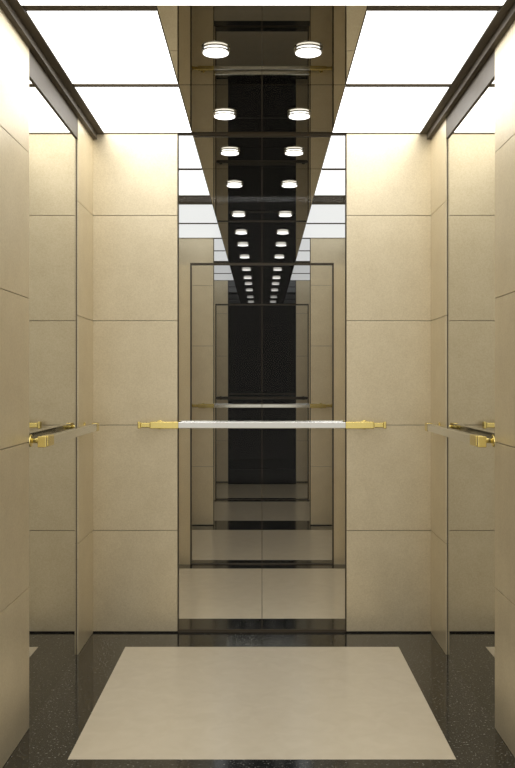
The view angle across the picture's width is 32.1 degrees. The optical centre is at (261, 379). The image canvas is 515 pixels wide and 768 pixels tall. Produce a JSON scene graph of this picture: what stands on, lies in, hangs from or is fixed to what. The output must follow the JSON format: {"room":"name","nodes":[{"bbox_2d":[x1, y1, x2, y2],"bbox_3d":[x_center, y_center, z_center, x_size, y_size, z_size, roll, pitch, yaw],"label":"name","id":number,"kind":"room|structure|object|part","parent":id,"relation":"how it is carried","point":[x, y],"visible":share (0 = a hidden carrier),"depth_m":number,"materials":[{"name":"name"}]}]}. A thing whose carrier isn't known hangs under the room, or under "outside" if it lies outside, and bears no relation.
{"room":"elevator interior","nodes":[
{"label":"elevator interior","id":0,"kind":"room"},
{"bbox_2d":[0,8,92,767],"bbox_3d":[-0.832,0.012,3.490,0.044,2.399,1.620,0,0,0],"label":"wall","id":1,"kind":"structure","parent":0,"point":[14,52],"depth_m":2.97,"materials":[{"name":"beige stone"}]},
{"bbox_2d":[27,49,77,724],"bbox_3d":[-0.818,0.017,3.526,0.012,2.389,0.827,0,0,0],"label":"wall mirror","id":2,"kind":"object","parent":1,"relation":"attached to","point":[53,125],"visible":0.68,"depth_m":3.47,"materials":[{"name":"mirror glass"},{"name":"dark bronze"}]},
{"bbox_2d":[29,422,98,447],"bbox_3d":[-0.781,0.214,3.595,0.073,0.044,1.024,0,0,0],"label":"handrail","id":3,"kind":"object","parent":1,"relation":"attached to","point":[47,440],"visible":1,"depth_m":3.35,"materials":[{"name":"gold metal"}]},
{"bbox_2d":[0,0,514,138],"bbox_3d":[0.000,-1.195,3.490,1.647,0.085,1.620,0,0,0],"label":"ceiling","id":4,"kind":"structure","parent":0,"point":[262,80],"depth_m":3.32,"materials":[{"name":"brown metal"}]},
{"bbox_2d":[26,11,177,84],"bbox_3d":[-0.547,-1.182,3.222,0.426,0.008,0.699,0,0,0],"label":"ceiling light panel","id":5,"kind":"object","parent":4,"relation":"in","point":[90,47],"depth_m":3.16,"materials":[{"name":"white plastic"}]},
{"bbox_2d":[74,85,191,132],"bbox_3d":[-0.547,-1.182,3.938,0.426,0.008,0.673,0,0,0],"label":"ceiling light panel","id":6,"kind":"object","parent":4,"relation":"in","point":[114,109],"depth_m":3.90,"materials":[{"name":"white plastic"}]},
{"bbox_2d":[201,44,229,57],"bbox_3d":[-0.166,-1.177,3.203,0.104,0.014,0.104,0,0,0],"label":"ceiling spotlight","id":7,"kind":"object","parent":4,"relation":"in","point":[212,50],"depth_m":3.19,"materials":[{"name":"white glass"}]},
{"bbox_2d":[213,110,235,119],"bbox_3d":[-0.166,-1.177,3.977,0.104,0.014,0.104,0,0,0],"label":"ceiling spotlight","id":8,"kind":"object","parent":4,"relation":"in","point":[223,114],"depth_m":3.96,"materials":[{"name":"white glass"}]},
{"bbox_2d":[18,0,505,4],"bbox_3d":[0.000,-1.181,2.747,1.607,0.004,0.134,0,0,0],"label":"strip light","id":9,"kind":"object","parent":4,"relation":"in","point":[23,2],"depth_m":2.79,"materials":[{"name":"white"}]},
{"bbox_2d":[288,110,310,119],"bbox_3d":[0.166,-1.177,3.977,0.104,0.014,0.104,0,0,0],"label":"ceiling spotlight","id":10,"kind":"object","parent":4,"relation":"in","point":[298,114],"depth_m":3.96,"materials":[{"name":"white glass"}]},
{"bbox_2d":[294,44,322,57],"bbox_3d":[0.166,-1.177,3.203,0.104,0.014,0.104,0,0,0],"label":"ceiling spotlight","id":11,"kind":"object","parent":4,"relation":"in","point":[306,50],"depth_m":3.19,"materials":[{"name":"white glass"}]},
{"bbox_2d":[332,85,449,132],"bbox_3d":[0.547,-1.182,3.938,0.426,0.008,0.673,0,0,0],"label":"ceiling light panel","id":12,"kind":"object","parent":4,"relation":"in","point":[361,109],"depth_m":3.90,"materials":[{"name":"white plastic"}]},
{"bbox_2d":[346,11,497,84],"bbox_3d":[0.547,-1.182,3.222,0.426,0.008,0.699,0,0,0],"label":"ceiling light panel","id":13,"kind":"object","parent":4,"relation":"in","point":[392,47],"depth_m":3.16,"materials":[{"name":"white plastic"}]},
{"bbox_2d":[3,632,514,767],"bbox_3d":[0.000,1.226,3.490,1.647,0.030,1.620,0,0,0],"label":"floor","id":14,"kind":"structure","parent":0,"point":[127,699],"depth_m":3.34,"materials":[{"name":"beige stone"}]},
{"bbox_2d":[178,133,345,631],"bbox_3d":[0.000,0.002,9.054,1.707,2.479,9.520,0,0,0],"label":"wall mirror","id":15,"kind":"object","parent":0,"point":[262,216],"visible":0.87,"depth_m":7.06,"materials":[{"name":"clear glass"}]},
{"bbox_3d":[0.000,0.214,13.749,1.176,0.044,0.063,0,0,0],"label":"mirrored handrail","id":16,"kind":"part","parent":15,"relation":"part of","materials":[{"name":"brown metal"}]},
{"bbox_3d":[0.000,0.214,10.584,1.176,0.044,0.063,0,0,0],"label":"mirrored handrail","id":17,"kind":"part","parent":15,"relation":"part of","materials":[{"name":"brown metal"}]},
{"bbox_3d":[0.000,0.214,7.419,1.176,0.044,0.063,0,0,0],"label":"mirrored handrail","id":18,"kind":"part","parent":15,"relation":"part of","materials":[{"name":"silver metal"}]},
{"bbox_3d":[0.000,0.214,4.346,1.176,0.044,0.063,0,0,0],"label":"mirrored handrail","id":19,"kind":"part","parent":15,"relation":"part of","materials":[{"name":"silver metal"}]},
{"bbox_2d":[93,133,430,631],"bbox_3d":[0.000,0.012,4.293,1.647,2.399,0.014,0,0,0],"label":"wall","id":20,"kind":"structure","parent":0,"point":[135,175],"depth_m":4.29,"materials":[{"name":"beige stone"}]},
{"bbox_2d":[138,420,385,428],"bbox_3d":[0.000,0.214,4.255,1.176,0.044,0.063,0,0,0],"label":"handrail","id":21,"kind":"object","parent":20,"relation":"attached to","point":[159,424],"visible":1,"depth_m":4.23,"materials":[{"name":"silver metal"}]},
{"bbox_2d":[431,21,514,756],"bbox_3d":[0.832,0.012,3.490,0.044,2.399,1.620,0,0,0],"label":"wall","id":22,"kind":"structure","parent":0,"point":[505,49],"depth_m":3.08,"materials":[{"name":"beige stone"}]},
{"bbox_2d":[425,422,494,447],"bbox_3d":[0.781,0.214,3.595,0.073,0.044,1.024,0,0,0],"label":"handrail","id":23,"kind":"object","parent":22,"relation":"attached to","point":[476,440],"visible":1,"depth_m":3.35,"materials":[{"name":"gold metal"}]},
{"bbox_2d":[446,49,496,724],"bbox_3d":[0.818,0.017,3.526,0.012,2.389,0.827,0,0,0],"label":"wall mirror","id":24,"kind":"object","parent":22,"relation":"attached to","point":[470,125],"visible":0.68,"depth_m":3.46,"materials":[{"name":"mirror glass"},{"name":"dark bronze"}]}
]}

